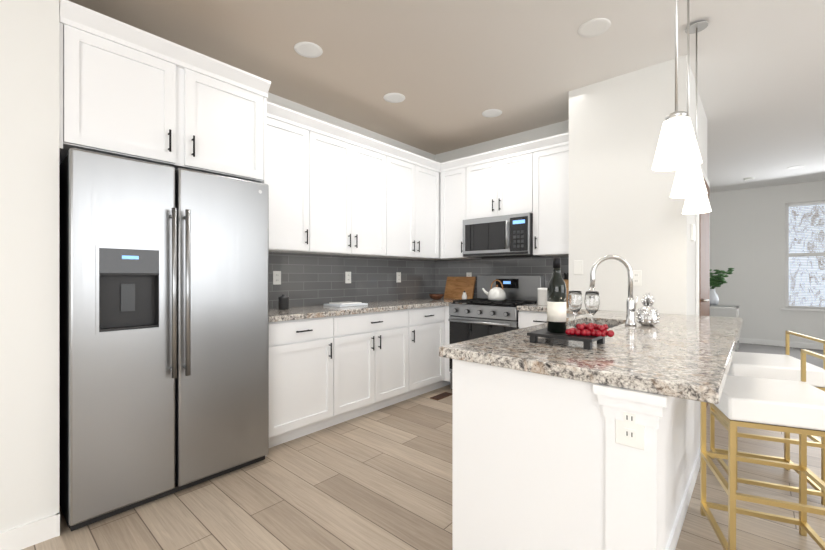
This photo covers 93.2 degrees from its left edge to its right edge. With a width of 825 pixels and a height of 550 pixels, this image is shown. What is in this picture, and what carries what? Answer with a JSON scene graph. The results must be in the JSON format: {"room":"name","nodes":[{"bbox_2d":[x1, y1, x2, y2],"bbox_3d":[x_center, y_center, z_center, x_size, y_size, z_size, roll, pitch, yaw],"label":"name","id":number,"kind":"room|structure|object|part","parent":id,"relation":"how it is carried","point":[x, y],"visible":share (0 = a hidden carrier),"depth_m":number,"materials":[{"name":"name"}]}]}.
{"room":"kitchen","nodes":[
{"label":"kitchen","id":0,"kind":"room"},
{"bbox_2d":[0,0,824,532],"bbox_3d":[2.147,-0.170,1.839,7.220,2.740,12.900,0,0,41],"label":"wall","id":1,"kind":"structure","parent":0,"point":[626,206],"depth_m":2.82,"materials":[{"name":"white paint"}]},
{"bbox_2d":[59,0,266,183],"bbox_3d":[-1.550,-0.954,2.411,0.617,0.648,1.013,0,0,41],"label":"upper cabinet","id":2,"kind":"object","parent":1,"relation":"attached to","point":[128,91],"depth_m":2.12,"materials":[{"name":"white wood"}]},
{"bbox_2d":[273,271,280,284],"bbox_3d":[-1.150,0.015,3.314,0.008,0.115,0.072,0,0,41],"label":"electrical outlet","id":3,"kind":"object","parent":1,"relation":"attached to","point":[276,277],"visible":1,"depth_m":3.31,"materials":[{"name":"white plastic"}]},
{"bbox_2d":[267,104,318,253],"bbox_3d":[-1.117,-0.739,3.120,0.327,1.078,0.586,0,0,41],"label":"upper cabinet","id":4,"kind":"object","parent":1,"relation":"attached to","point":[292,137],"depth_m":3.08,"materials":[{"name":"white wood"}]},
{"bbox_2d":[345,272,350,282],"bbox_3d":[-0.640,0.015,3.891,0.008,0.115,0.072,0,0,41],"label":"electrical outlet","id":5,"kind":"object","parent":1,"relation":"attached to","point":[347,277],"visible":1,"depth_m":3.88,"materials":[{"name":"white plastic"}]},
{"bbox_2d":[315,120,382,256],"bbox_3d":[-0.670,-0.739,3.624,0.327,1.078,0.998,0,0,41],"label":"upper cabinet","id":6,"kind":"object","parent":1,"relation":"attached to","point":[350,164],"depth_m":3.50,"materials":[{"name":"white wood"}]},
{"bbox_2d":[269,252,436,307],"bbox_3d":[-0.572,-0.175,3.980,0.008,0.950,2.597,0,0,41],"label":"backsplash","id":7,"kind":"structure","parent":1,"relation":"attached to","point":[310,279],"depth_m":3.87,"materials":[{"name":"tile"}]},
{"bbox_2d":[396,272,400,281],"bbox_3d":[-0.157,0.015,4.438,0.008,0.115,0.072,0,0,41],"label":"electrical outlet","id":8,"kind":"object","parent":1,"relation":"attached to","point":[398,276],"visible":1,"depth_m":4.43,"materials":[{"name":"white plastic"}]},
{"bbox_2d":[379,143,442,259],"bbox_3d":[-0.083,-0.739,4.240,0.391,1.078,0.940,0,0,41],"label":"upper cabinet","id":9,"kind":"object","parent":1,"relation":"attached to","point":[412,183],"depth_m":4.13,"materials":[{"name":"white wood"}]},
{"bbox_2d":[0,338,822,549],"bbox_3d":[2.387,1.150,1.627,6.280,0.100,12.600,0,0,41],"label":"baseboard","id":10,"kind":"structure","parent":1,"relation":"attached to","point":[32,533],"depth_m":1.76,"materials":[{"name":"white wood"}]},
{"bbox_2d":[443,156,481,259],"bbox_3d":[0.550,-0.739,4.456,0.439,1.078,0.390,0,0,41],"label":"upper cabinet","id":11,"kind":"object","parent":1,"relation":"attached to","point":[457,172],"depth_m":4.35,"materials":[{"name":"white wood"}]},
{"bbox_2d":[466,272,471,276],"bbox_3d":[0.666,0.015,4.601,0.072,0.115,0.008,0,0,41],"label":"electrical outlet","id":12,"kind":"object","parent":1,"relation":"attached to","point":[468,274],"visible":0.56,"depth_m":4.60,"materials":[{"name":"white plastic"}]},
{"bbox_2d":[471,140,534,218],"bbox_3d":[0.976,-0.944,4.122,0.760,0.668,0.326,0,0,41],"label":"upper cabinet","id":13,"kind":"object","parent":1,"relation":"attached to","point":[502,180],"depth_m":3.95,"materials":[{"name":"white wood"}]},
{"bbox_2d":[463,213,535,257],"bbox_3d":[0.939,-0.404,4.080,0.756,0.398,0.436,0,0,41],"label":"microwave","id":14,"kind":"object","parent":13,"relation":"attached to","point":[511,235],"visible":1,"depth_m":3.91,"materials":[{"name":"grey metal"}]},
{"bbox_2d":[437,256,568,298],"bbox_3d":[1.001,-0.175,4.316,1.860,0.950,0.008,0,0,41],"label":"backsplash","id":15,"kind":"structure","parent":1,"relation":"attached to","point":[532,265],"depth_m":4.34,"materials":[{"name":"tile"}]},
{"bbox_2d":[531,132,568,255],"bbox_3d":[1.402,-0.739,3.744,0.496,1.078,0.326,0,0,41],"label":"upper cabinet","id":16,"kind":"object","parent":1,"relation":"attached to","point":[551,214],"depth_m":3.63,"materials":[{"name":"white wood"}]},
{"bbox_2d":[574,260,582,273],"bbox_3d":[1.360,-0.070,3.197,0.072,0.115,0.008,0,0,41],"label":"light switch","id":17,"kind":"object","parent":1,"relation":"attached to","point":[578,266],"visible":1,"depth_m":3.19,"materials":[{"name":"white plastic"}]},
{"bbox_2d":[615,412,644,449],"bbox_3d":[0.595,0.410,1.068,0.072,0.115,0.008,0,0,41],"label":"outlet","id":18,"kind":"object","parent":1,"relation":"attached to","point":[629,432],"visible":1,"depth_m":1.06,"materials":[{"name":"white plastic"}]},
{"bbox_2d":[632,270,641,285],"bbox_3d":[1.675,0.015,2.919,0.072,0.115,0.008,0,0,41],"label":"outlet","id":19,"kind":"object","parent":1,"relation":"attached to","point":[637,277],"visible":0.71,"depth_m":2.91,"materials":[{"name":"white plastic"}]},
{"bbox_2d":[690,224,695,240],"bbox_3d":[2.084,-0.320,2.897,0.022,0.120,0.100,0,0,41],"label":"thermostat","id":20,"kind":"object","parent":1,"relation":"attached to","point":[692,232],"visible":1,"depth_m":2.86,"materials":[{"name":"white plastic"}]},
{"bbox_2d":[696,164,709,408],"bbox_3d":[2.606,0.140,3.449,0.068,2.120,0.960,0,0,41],"label":"door","id":21,"kind":"structure","parent":1,"relation":"in","point":[702,264],"depth_m":3.33,"materials":[{"name":"brown wood"}]},
{"bbox_2d":[780,200,824,311],"bbox_3d":[6.666,-0.325,6.289,1.070,1.790,0.125,0,0,41],"label":"window","id":22,"kind":"structure","parent":1,"relation":"in","point":[812,254],"depth_m":6.45,"materials":[{"name":"white"}]},
{"bbox_2d":[22,385,824,549],"bbox_3d":[2.151,1.250,1.903,7.400,0.100,13.100,0,0,41],"label":"floor","id":23,"kind":"structure","parent":0,"point":[380,479],"depth_m":2.08,"materials":[{"name":"brown wood"}]},
{"bbox_2d":[59,148,268,530],"bbox_3d":[-1.479,0.302,2.361,0.736,1.795,0.980,0,0,41],"label":"refrigerator","id":24,"kind":"object","parent":23,"relation":"on","point":[219,368],"depth_m":2.06,"materials":[{"name":"grey metal"}]},
{"bbox_3d":[-1.453,0.281,1.976,0.060,1.753,0.438,0,0,41],"label":"refrigerator door","id":25,"kind":"part","parent":24,"relation":"part of","materials":[{"name":"silver metal"}]},
{"bbox_2d":[269,316,340,447],"bbox_3d":[-1.002,0.755,3.037,0.609,0.890,0.617,0,0,41],"label":"base cabinet","id":26,"kind":"object","parent":23,"relation":"on","point":[305,354],"depth_m":2.84,"materials":[{"name":"white wood"}]},
{"bbox_2d":[269,298,444,321],"bbox_3d":[-0.335,0.290,3.764,0.630,0.039,2.586,0,0,41],"label":"countertop","id":27,"kind":"structure","parent":26,"relation":"on","point":[314,311],"depth_m":3.24,"materials":[{"name":"stone"}]},
{"bbox_2d":[278,295,288,309],"bbox_3d":[-1.035,0.209,3.132,0.084,0.120,0.083,0,0,41],"label":"canister","id":28,"kind":"object","parent":27,"relation":"on","point":[283,302],"visible":1,"depth_m":3.10,"materials":[{"name":"grey"}]},
{"bbox_2d":[324,301,367,306],"bbox_3d":[-0.607,0.255,3.555,0.240,0.030,0.320,0,0,41],"label":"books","id":29,"kind":"object","parent":27,"relation":"on","point":[342,304],"visible":1,"depth_m":3.48,"materials":[{"name":"white paper"}]},
{"bbox_2d":[429,294,443,299],"bbox_3d":[0.273,0.239,4.458,0.172,0.060,0.172,0,0,41],"label":"bowl","id":30,"kind":"object","parent":27,"relation":"on","point":[436,296],"visible":1,"depth_m":4.41,"materials":[{"name":"brown wood"}]},
{"bbox_2d":[444,277,475,298],"bbox_3d":[0.559,0.139,4.631,0.400,0.261,0.094,0,0,41],"label":"cutting board","id":31,"kind":"object","parent":27,"relation":"on","point":[456,287],"visible":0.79,"depth_m":4.62,"materials":[{"name":"brown wood"}]},
{"bbox_2d":[462,291,466,298],"bbox_3d":[0.583,0.217,4.371,0.060,0.105,0.058,0,0,41],"label":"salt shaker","id":32,"kind":"object","parent":27,"relation":"on","point":[464,295],"visible":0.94,"depth_m":4.35,"materials":[{"name":"white ceramic"}]},
{"bbox_2d":[341,309,404,422],"bbox_3d":[-0.549,0.755,3.550,0.609,0.890,0.989,0,0,41],"label":"base cabinet","id":33,"kind":"object","parent":23,"relation":"on","point":[372,344],"depth_m":3.33,"materials":[{"name":"white wood"}]},
{"bbox_2d":[405,306,452,399],"bbox_3d":[-0.062,0.755,4.047,0.679,0.890,0.640,0,0,41],"label":"base cabinet","id":34,"kind":"object","parent":23,"relation":"on","point":[426,329],"depth_m":3.88,"materials":[{"name":"white wood"}]},
{"bbox_2d":[445,298,461,305],"bbox_3d":[0.566,0.290,4.276,0.042,0.039,0.625,0,0,41],"label":"countertop","id":35,"kind":"structure","parent":34,"relation":"on","point":[447,301],"depth_m":4.15,"materials":[{"name":"stone"}]},
{"bbox_2d":[430,392,451,399],"bbox_3d":[0.293,1.197,3.893,0.100,0.006,0.260,0,0,41],"label":"floor vent","id":36,"kind":"object","parent":23,"relation":"in","point":[441,395],"visible":0.9,"depth_m":3.87,"materials":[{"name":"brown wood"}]},
{"bbox_2d":[453,359,484,389],"bbox_3d":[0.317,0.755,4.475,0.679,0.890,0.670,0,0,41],"label":"base cabinet","id":37,"kind":"object","parent":23,"relation":"on","point":[465,373],"depth_m":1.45,"materials":[{"name":"white wood"}]},
{"bbox_2d":[448,276,543,389],"bbox_3d":[0.842,0.598,3.985,0.748,1.205,0.691,0,0,41],"label":"range","id":38,"kind":"object","parent":23,"relation":"on","point":[481,315],"visible":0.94,"depth_m":3.93,"materials":[{"name":"grey metal"}]},
{"bbox_2d":[482,280,505,300],"bbox_3d":[0.854,0.143,4.051,0.238,0.213,0.188,0,0,41],"label":"kettle","id":39,"kind":"object","parent":38,"relation":"on","point":[496,293],"visible":1,"depth_m":3.98,"materials":[{"name":"white ceramic"}]},
{"bbox_2d":[517,310,592,421],"bbox_3d":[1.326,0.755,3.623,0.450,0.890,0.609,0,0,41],"label":"base cabinet","id":40,"kind":"object","parent":23,"relation":"on","point":[562,399],"depth_m":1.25,"materials":[{"name":"white wood"}]},
{"bbox_2d":[517,304,585,313],"bbox_3d":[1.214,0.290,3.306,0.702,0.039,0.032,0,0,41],"label":"countertop","id":41,"kind":"structure","parent":40,"relation":"on","point":[529,307],"depth_m":3.43,"materials":[{"name":"stone"}]},
{"bbox_2d":[537,288,546,304],"bbox_3d":[1.216,0.189,3.624,0.108,0.162,0.108,0,0,41],"label":"canister","id":42,"kind":"object","parent":41,"relation":"on","point":[542,296],"visible":0.81,"depth_m":3.58,"materials":[{"name":"white ceramic"}]},
{"bbox_2d":[564,273,568,303],"bbox_3d":[1.492,0.119,3.769,0.100,0.300,0.122,0,0,41],"label":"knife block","id":43,"kind":"object","parent":41,"relation":"on","point":[566,278],"visible":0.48,"depth_m":3.76,"materials":[{"name":"brown wood"}]},
{"bbox_2d":[439,310,742,403],"bbox_3d":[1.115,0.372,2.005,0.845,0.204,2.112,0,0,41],"label":"countertop","id":44,"kind":"structure","parent":40,"relation":"on","point":[689,357],"depth_m":1.38,"materials":[{"name":"stone"}]},
{"bbox_2d":[527,328,606,349],"bbox_3d":[0.623,0.249,1.572,0.250,0.040,0.200,0,0,41],"label":"tray","id":45,"kind":"object","parent":44,"relation":"on","point":[587,341],"visible":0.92,"depth_m":1.50,"materials":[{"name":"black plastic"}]},
{"bbox_2d":[547,258,565,332],"bbox_3d":[0.590,0.078,1.595,0.074,0.302,0.074,0,0,41],"label":"wine bottle","id":46,"kind":"object","parent":45,"relation":"on","point":[556,305],"visible":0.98,"depth_m":1.57,"materials":[{"name":"black glass"}]},
{"bbox_2d":[568,291,582,327],"bbox_3d":[0.809,0.172,1.941,0.068,0.195,0.068,0,0,41],"label":"wine glass","id":47,"kind":"object","parent":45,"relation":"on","point":[575,301],"visible":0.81,"depth_m":1.92,"materials":[{"name":"clear glass"}]},
{"bbox_2d":[565,323,613,336],"bbox_3d":[0.688,0.207,1.502,0.161,0.044,0.118,0,0,41],"label":"grapes","id":48,"kind":"object","parent":45,"relation":"on","point":[591,329],"visible":1,"depth_m":1.48,"materials":[{"name":"red food"}]},
{"bbox_2d":[584,291,599,322],"bbox_3d":[0.863,0.172,1.873,0.068,0.195,0.068,0,0,41],"label":"wine glass","id":49,"kind":"object","parent":44,"relation":"on","point":[592,301],"visible":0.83,"depth_m":1.85,"materials":[{"name":"clear glass"}]},
{"bbox_2d":[589,255,637,325],"bbox_3d":[1.104,0.076,2.133,0.231,0.386,0.169,0,0,41],"label":"faucet","id":50,"kind":"object","parent":44,"relation":"on","point":[631,310],"visible":1,"depth_m":2.12,"materials":[{"name":"silver metal"}]},
{"bbox_2d":[636,292,659,325],"bbox_3d":[1.286,0.179,2.133,0.113,0.181,0.116,0,0,41],"label":"ornament","id":51,"kind":"object","parent":44,"relation":"on","point":[647,313],"visible":1,"depth_m":2.11,"materials":[{"name":"silver metal"}]},
{"bbox_2d":[700,349,824,549],"bbox_3d":[1.554,0.770,1.696,0.410,0.860,0.440,0,0,24],"label":"bar stool","id":52,"kind":"object","parent":23,"relation":"on","point":[795,407],"visible":0.85,"depth_m":1.61,"materials":[{"name":"gold metal"}]},
{"bbox_2d":[710,331,824,505],"bbox_3d":[2.069,0.770,2.308,0.410,0.860,0.440,0,0,24],"label":"bar stool","id":53,"kind":"object","parent":23,"relation":"on","point":[768,366],"visible":0.65,"depth_m":2.16,"materials":[{"name":"gold metal"}]},
{"bbox_2d":[734,343,822,367],"bbox_3d":[5.802,1.194,5.124,5.800,0.012,2.764,0,0,41],"label":"carpet floor","id":54,"kind":"structure","parent":23,"relation":"on","point":[771,349],"depth_m":6.22,"materials":[{"name":"grey"}]},
{"bbox_2d":[710,304,739,349],"bbox_3d":[5.091,0.840,6.524,0.580,0.720,0.340,0,0,41],"label":"console table","id":55,"kind":"object","parent":54,"relation":"on","point":[727,306],"visible":0.31,"depth_m":6.35,"materials":[{"name":"silver metal"}]},
{"bbox_2d":[710,268,733,304],"bbox_3d":[5.069,0.172,6.573,0.550,0.616,0.588,0,0,41],"label":"potted plant","id":56,"kind":"object","parent":55,"relation":"on","point":[718,280],"visible":0.73,"depth_m":6.47,"materials":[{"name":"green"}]},
{"bbox_2d":[59,0,824,192],"bbox_3d":[2.151,-1.590,1.903,7.400,0.100,13.100,0,0,41],"label":"ceiling","id":57,"kind":"structure","parent":0,"point":[451,71],"depth_m":2.76,"materials":[{"name":"paint"}]},
{"bbox_2d":[294,42,322,57],"bbox_3d":[-0.708,-1.538,2.656,0.190,0.004,0.190,0,0,41],"label":"recessed light","id":58,"kind":"object","parent":57,"relation":"in","point":[309,50],"visible":1,"depth_m":2.65,"materials":[{"name":"white plastic"}]},
{"bbox_2d":[383,93,404,102],"bbox_3d":[-0.157,-1.538,3.370,0.190,0.004,0.190,0,0,41],"label":"recessed light","id":59,"kind":"object","parent":57,"relation":"in","point":[394,97],"visible":1,"depth_m":3.36,"materials":[{"name":"white plastic"}]},
{"bbox_2d":[482,109,501,116],"bbox_3d":[0.752,-1.538,3.687,0.190,0.004,0.190,0,0,41],"label":"recessed light","id":60,"kind":"object","parent":57,"relation":"in","point":[492,113],"visible":1,"depth_m":3.69,"materials":[{"name":"white"}]},
{"bbox_2d":[578,18,610,37],"bbox_3d":[1.127,-1.538,2.421,0.190,0.004,0.190,0,0,41],"label":"recessed light","id":61,"kind":"object","parent":57,"relation":"in","point":[594,27],"visible":1,"depth_m":2.41,"materials":[{"name":"white plastic"}]},
{"bbox_2d":[652,0,701,170],"bbox_3d":[0.932,-0.965,1.378,0.148,1.150,0.148,0,0,41],"label":"pendant light","id":62,"kind":"object","parent":57,"relation":"hanging from","point":[677,148],"visible":1,"depth_m":1.35,"materials":[{"name":"white glass"}]},
{"bbox_2d":[670,0,706,197],"bbox_3d":[1.330,-0.965,1.881,0.148,1.150,0.148,0,0,41],"label":"pendant light","id":63,"kind":"object","parent":57,"relation":"hanging from","point":[688,182],"visible":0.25,"depth_m":1.85,"materials":[{"name":"white glass"}]},
{"bbox_2d":[682,21,711,213],"bbox_3d":[1.738,-0.965,2.388,0.148,1.150,0.148,0,0,41],"label":"pendant light","id":64,"kind":"object","parent":57,"relation":"hanging from","point":[697,205],"visible":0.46,"depth_m":2.37,"materials":[{"name":"white glass"}]},
{"bbox_2d":[744,177,754,180],"bbox_3d":[5.292,-1.525,6.133,0.130,0.030,0.130,0,0,41],"label":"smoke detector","id":65,"kind":"object","parent":57,"relation":"attached to","point":[748,178],"visible":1,"depth_m":6.10,"materials":[{"name":"white plastic"}]},
{"bbox_2d":[786,165,804,168],"bbox_3d":[5.408,-1.538,5.509,0.190,0.004,0.190,0,0,41],"label":"recessed light","id":66,"kind":"object","parent":57,"relation":"in","point":[795,167],"visible":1,"depth_m":5.52,"materials":[{"name":"white"}]},
{"label":"outside","id":67,"kind":"structure","parent":0,"visible":0},
{"bbox_2d":[789,205,824,305],"bbox_3d":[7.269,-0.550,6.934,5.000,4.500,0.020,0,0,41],"label":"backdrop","id":68,"kind":"structure","parent":67,"point":[807,258],"depth_m":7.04,"materials":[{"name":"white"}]}
]}

